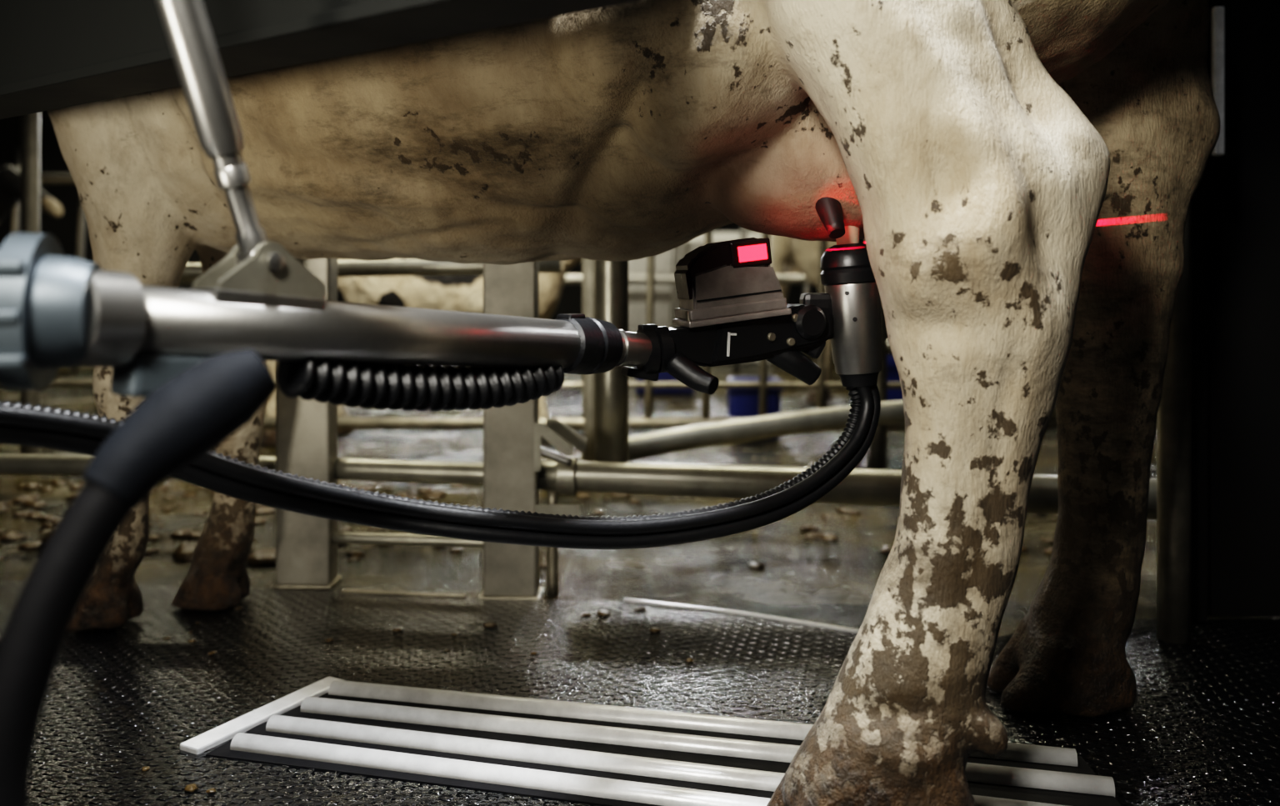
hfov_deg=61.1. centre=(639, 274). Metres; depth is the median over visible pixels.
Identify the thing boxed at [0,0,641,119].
girder
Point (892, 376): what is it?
plastic crate
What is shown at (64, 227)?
wall
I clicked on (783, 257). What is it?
cow
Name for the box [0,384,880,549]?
hose
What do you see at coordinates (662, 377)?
plastic crate
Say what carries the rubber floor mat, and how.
on the floor
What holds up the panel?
on the rubber floor mat
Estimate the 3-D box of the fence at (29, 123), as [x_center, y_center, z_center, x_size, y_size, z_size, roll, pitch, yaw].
[-0.200,-0.036,2.665,4.802,1.028,0.052,0,0,1]
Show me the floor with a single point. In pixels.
(834, 582)
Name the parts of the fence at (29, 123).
post, rail, post, rail, post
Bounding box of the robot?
[0,0,831,805]
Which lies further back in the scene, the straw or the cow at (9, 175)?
the cow at (9, 175)
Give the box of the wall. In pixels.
[0,110,818,319]
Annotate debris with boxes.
[0,480,1054,570]
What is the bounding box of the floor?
[0,332,1279,636]
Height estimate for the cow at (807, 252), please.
1.022 m
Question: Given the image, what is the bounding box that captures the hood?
[674,237,769,299]
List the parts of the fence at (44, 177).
rail, rail, rail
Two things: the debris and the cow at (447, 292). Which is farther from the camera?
the cow at (447, 292)
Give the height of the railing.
1.305 m
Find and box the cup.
[799,242,882,386]
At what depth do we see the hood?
0.98 m
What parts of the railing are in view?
rail, post, rail, rail, rail, post, latch plate, latch plate, round post, rail, rail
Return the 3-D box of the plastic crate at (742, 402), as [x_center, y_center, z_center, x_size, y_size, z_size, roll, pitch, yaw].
[0.330,0.388,3.144,0.160,0.176,0.118,0,0,0]
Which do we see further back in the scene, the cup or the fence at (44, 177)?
the fence at (44, 177)
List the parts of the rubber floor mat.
frame, mat edge strip, drain grate, mat edge strip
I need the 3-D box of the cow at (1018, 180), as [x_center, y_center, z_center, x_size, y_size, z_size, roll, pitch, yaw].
[-0.375,-0.168,1.364,2.159,1.277,0.581,0,0,23]
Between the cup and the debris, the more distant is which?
the debris
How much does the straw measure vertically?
0.006 m
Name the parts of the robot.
clevis plate, piston rod, clevis plate, head plate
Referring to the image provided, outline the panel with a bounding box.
[1156,0,1279,644]
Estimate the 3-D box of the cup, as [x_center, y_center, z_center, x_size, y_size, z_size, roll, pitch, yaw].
[0.189,0.038,1.050,0.091,0.139,0.058,0,0,0]
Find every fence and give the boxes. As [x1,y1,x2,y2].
[0,111,1156,469]
[11,148,890,370]
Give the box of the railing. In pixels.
[0,258,1156,599]
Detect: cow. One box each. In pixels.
[0,165,63,222]
[46,0,1219,805]
[261,257,582,446]
[752,230,803,297]
[790,237,863,404]
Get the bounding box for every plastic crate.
[635,366,694,394]
[727,376,784,440]
[886,355,902,401]
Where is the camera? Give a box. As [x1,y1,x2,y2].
[672,237,791,328]
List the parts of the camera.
plate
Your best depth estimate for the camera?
0.98 m
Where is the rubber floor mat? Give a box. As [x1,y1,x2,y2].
[0,580,1279,805]
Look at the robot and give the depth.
0.62 m
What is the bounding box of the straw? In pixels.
[90,601,693,793]

